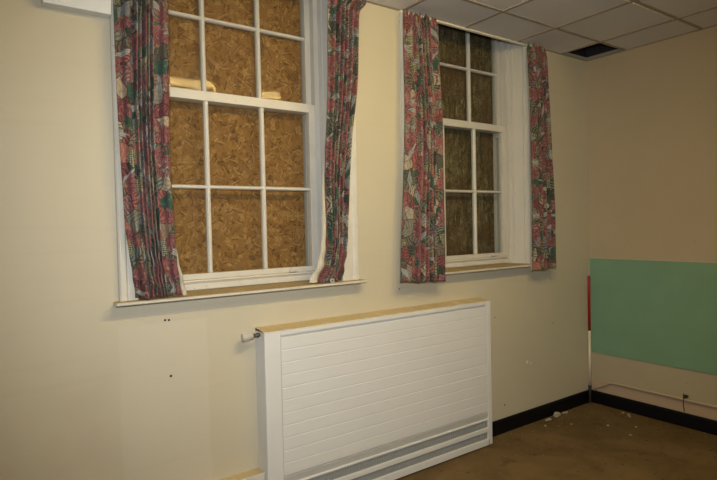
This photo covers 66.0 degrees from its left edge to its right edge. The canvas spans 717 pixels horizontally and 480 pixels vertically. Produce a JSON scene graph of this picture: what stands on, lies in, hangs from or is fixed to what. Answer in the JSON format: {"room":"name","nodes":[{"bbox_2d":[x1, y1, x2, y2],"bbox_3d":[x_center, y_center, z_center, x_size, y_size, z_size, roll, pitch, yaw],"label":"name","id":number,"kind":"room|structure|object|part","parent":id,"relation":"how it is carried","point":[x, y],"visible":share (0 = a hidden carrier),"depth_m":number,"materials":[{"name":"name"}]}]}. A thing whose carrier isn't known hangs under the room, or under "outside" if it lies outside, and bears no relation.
{"room":"abandoned hospital room","nodes":[
{"label":"abandoned hospital room","id":0,"kind":"room"},
{"bbox_2d":[0,0,588,479],"bbox_3d":[-0.797,-0.213,3.219,7.500,3.850,0.360,-2,2,-36],"label":"wall","id":1,"kind":"structure","parent":0,"point":[92,388],"depth_m":2.79,"materials":[{"name":"beige paint"}]},
{"bbox_2d":[41,0,110,17],"bbox_3d":[-1.318,-1.278,2.573,0.287,0.414,0.061,-2,2,-36],"label":"box","id":2,"kind":"object","parent":1,"relation":"attached to","point":[99,8],"depth_m":2.58,"materials":[{"name":"white paint"}]},
{"bbox_2d":[109,0,366,306],"bbox_3d":[-0.696,-0.772,3.223,1.494,2.160,0.420,-2,2,-36],"label":"window","id":3,"kind":"structure","parent":1,"relation":"in","point":[313,13],"depth_m":3.36,"materials":[{"name":"paint"}]},
{"bbox_2d":[168,0,305,273],"bbox_3d":[-0.789,-0.777,3.330,1.024,2.038,0.018,-2,2,-36],"label":"board","id":4,"kind":"object","parent":3,"relation":"attached to","point":[229,52],"visible":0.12,"depth_m":3.35,"materials":[{"name":"brown wood"}]},
{"bbox_3d":[-0.761,-1.274,3.280,1.082,1.043,0.042,-2,2,-36],"label":"sash","id":5,"kind":"part","parent":3,"relation":"part of","materials":[{"name":"paint"}]},
{"bbox_3d":[-0.632,0.291,3.195,1.494,0.033,0.280,-2,2,-36],"label":"sill","id":6,"kind":"part","parent":3,"relation":"part of","materials":[{"name":"white paint"}]},
{"bbox_3d":[-0.716,-0.288,3.256,1.082,1.123,0.056,-2,2,-36],"label":"sash","id":7,"kind":"part","parent":3,"relation":"part of","materials":[{"name":"white paint"}]},
{"bbox_3d":[-0.730,-0.777,3.247,1.262,2.150,0.342,-2,2,-36],"label":"frame","id":8,"kind":"part","parent":3,"relation":"part of","materials":[{"name":"paint"}]},
{"bbox_2d":[399,12,531,274],"bbox_3d":[0.806,-0.834,4.298,1.513,2.160,0.420,-2,2,-36],"label":"window","id":9,"kind":"structure","parent":1,"relation":"in","point":[510,128],"depth_m":4.59,"materials":[{"name":"paint"}]},
{"bbox_2d":[438,24,494,255],"bbox_3d":[0.725,-0.840,4.413,1.024,2.038,0.018,-2,2,-36],"label":"board","id":10,"kind":"object","parent":9,"relation":"attached to","point":[452,43],"visible":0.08,"depth_m":4.51,"materials":[{"name":"brown wood"}]},
{"bbox_3d":[0.748,-1.349,4.359,1.082,1.018,0.042,-2,2,-36],"label":"sash","id":11,"kind":"part","parent":9,"relation":"part of","materials":[{"name":"paint"}]},
{"bbox_3d":[0.798,-0.363,4.339,1.082,1.148,0.056,-2,2,-36],"label":"sash","id":12,"kind":"part","parent":9,"relation":"part of","materials":[{"name":"white paint"}]},
{"bbox_3d":[0.870,0.229,4.270,1.513,0.033,0.280,-2,2,-36],"label":"sill","id":13,"kind":"part","parent":9,"relation":"part of","materials":[{"name":"white paint"}]},
{"bbox_3d":[0.784,-0.840,4.330,1.262,2.150,0.342,-2,2,-36],"label":"frame","id":14,"kind":"part","parent":9,"relation":"part of","materials":[{"name":"paint"}]},
{"bbox_2d":[492,390,588,436],"bbox_3d":[1.562,1.465,4.696,1.460,0.113,0.016,-2,2,-36],"label":"baseboard","id":15,"kind":"structure","parent":1,"relation":"attached to","point":[512,422],"depth_m":4.65,"materials":[{"name":"black plastic"}]},
{"bbox_2d":[366,0,716,61],"bbox_3d":[0.729,-1.496,0.754,7.200,0.042,5.400,-2,2,-36],"label":"ceiling","id":16,"kind":"structure","parent":0,"point":[561,27],"depth_m":3.97,"materials":[{"name":"tile"}]},
{"bbox_2d":[399,10,529,46],"bbox_3d":[0.888,-1.569,4.164,1.500,0.013,0.022,-2,2,-36],"label":"track","id":17,"kind":"object","parent":16,"relation":"attached to","point":[438,21],"visible":0.65,"depth_m":4.16,"materials":[{"name":"beige plastic"}]},
{"bbox_2d":[400,9,445,282],"bbox_3d":[0.421,-0.627,3.744,0.420,1.844,0.091,-2,2,-38],"label":"curtain","id":18,"kind":"object","parent":17,"relation":"hanging from","point":[422,250],"visible":1,"depth_m":3.74,"materials":[{"name":"fabric"}]},
{"bbox_2d":[526,42,555,270],"bbox_3d":[1.494,-0.677,4.523,0.286,1.846,0.094,-2,2,-36],"label":"curtain","id":19,"kind":"object","parent":17,"relation":"hanging from","point":[543,225],"visible":1,"depth_m":4.49,"materials":[{"name":"fabric"}]},
{"bbox_2d":[395,402,716,479],"bbox_3d":[0.798,1.694,0.841,7.200,0.100,5.400,-2,2,-36],"label":"floor","id":20,"kind":"structure","parent":0,"point":[556,450],"depth_m":3.99,"materials":[{"name":"brown carpet"}]},
{"bbox_2d":[219,468,264,479],"bbox_3d":[-1.464,1.497,2.489,2.253,0.302,0.082,-2,2,-36],"label":"box","id":21,"kind":"object","parent":20,"relation":"on","point":[254,474],"visible":1,"depth_m":3.08,"materials":[{"name":"wood"}]},
{"bbox_2d":[241,297,491,479],"bbox_3d":[0.167,1.020,3.628,1.967,1.102,0.119,-2,2,-36],"label":"radiator","id":22,"kind":"object","parent":20,"relation":"on","point":[389,394],"visible":1,"depth_m":3.51,"materials":[{"name":"white metal"}]},
{"bbox_2d":[255,297,490,334],"bbox_3d":[0.200,0.480,3.645,1.859,0.024,0.119,-2,2,-36],"label":"shelf","id":23,"kind":"object","parent":22,"relation":"attached to","point":[360,318],"depth_m":3.50,"materials":[{"name":"wood"}]},
{"bbox_3d":[0.250,1.343,3.631,1.827,0.048,0.019,-2,2,-36],"label":"rail","id":24,"kind":"part","parent":22,"relation":"part of","materials":[{"name":"grey metal"}]},
{"bbox_2d":[309,421,486,479],"bbox_3d":[0.269,1.408,3.647,1.713,0.053,0.008,-2,2,-36],"label":"grille","id":25,"kind":"object","parent":22,"relation":"attached to","point":[364,465],"depth_m":3.65,"materials":[{"name":"grey metal"}]},
{"bbox_2d":[352,432,486,479],"bbox_3d":[0.271,1.494,3.650,1.713,0.050,0.008,-2,2,-36],"label":"grille","id":26,"kind":"object","parent":22,"relation":"attached to","point":[392,469],"depth_m":3.76,"materials":[{"name":"grey metal"}]},
{"bbox_2d":[553,412,560,417],"bbox_3d":[1.703,1.496,4.732,0.089,0.042,0.044,-2,2,-36],"label":"fragment","id":27,"kind":"object","parent":20,"relation":"on","point":[556,414],"visible":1,"depth_m":4.71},
{"bbox_2d":[587,276,591,403],"bbox_3d":[2.112,0.913,5.047,0.031,1.174,0.031,-2,2,-36],"label":"rod","id":28,"kind":"object","parent":20,"relation":"on","point":[588,277],"visible":1,"depth_m":5.04,"materials":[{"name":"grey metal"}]},
{"bbox_2d":[586,26,716,419],"bbox_3d":[3.785,-0.305,2.956,0.250,3.850,5.400,-2,2,-36],"label":"wall","id":29,"kind":"structure","parent":0,"point":[652,108],"depth_m":4.58,"materials":[{"name":"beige paint"}]},
{"bbox_2d":[590,257,716,374],"bbox_3d":[2.932,0.607,3.975,0.012,0.872,2.732,-2,2,-36],"label":"pinboard","id":30,"kind":"object","parent":29,"relation":"attached to","point":[662,312],"visible":0.91,"depth_m":4.60,"materials":[{"name":"green fabric"}]},
{"bbox_2d":[591,390,716,435],"bbox_3d":[3.720,1.467,2.921,0.016,0.113,5.384,-2,2,-36],"label":"baseboard","id":31,"kind":"structure","parent":29,"relation":"attached to","point":[698,423],"depth_m":4.62,"materials":[{"name":"black plastic"}]},
{"bbox_2d":[593,382,716,410],"bbox_3d":[2.991,1.318,3.915,0.032,0.162,2.853,-2,2,-36],"label":"pipe","id":32,"kind":"object","parent":29,"relation":"attached to","point":[685,396],"visible":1,"depth_m":4.56,"materials":[{"name":"metal"}]},
{"bbox_3d":[-0.608,-1.508,3.094,1.510,0.013,0.022,-2,2,-36],"label":"track","id":33,"kind":"object","parent":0,"visible":0},
{"bbox_2d":[113,0,186,299],"bbox_3d":[-1.035,-0.599,2.748,0.319,1.785,0.102,-2,2,-33],"label":"curtain","id":34,"kind":"object","parent":33,"relation":"hanging from","point":[141,28],"visible":1,"depth_m":2.73,"materials":[{"name":"fabric"}]},
{"bbox_2d":[309,0,365,282],"bbox_3d":[-0.121,-0.638,3.397,0.441,1.788,0.084,-2,2,-26],"label":"curtain","id":35,"kind":"object","parent":33,"relation":"hanging from","point":[342,15],"visible":1,"depth_m":3.38,"materials":[{"name":"fabric"}]}
]}

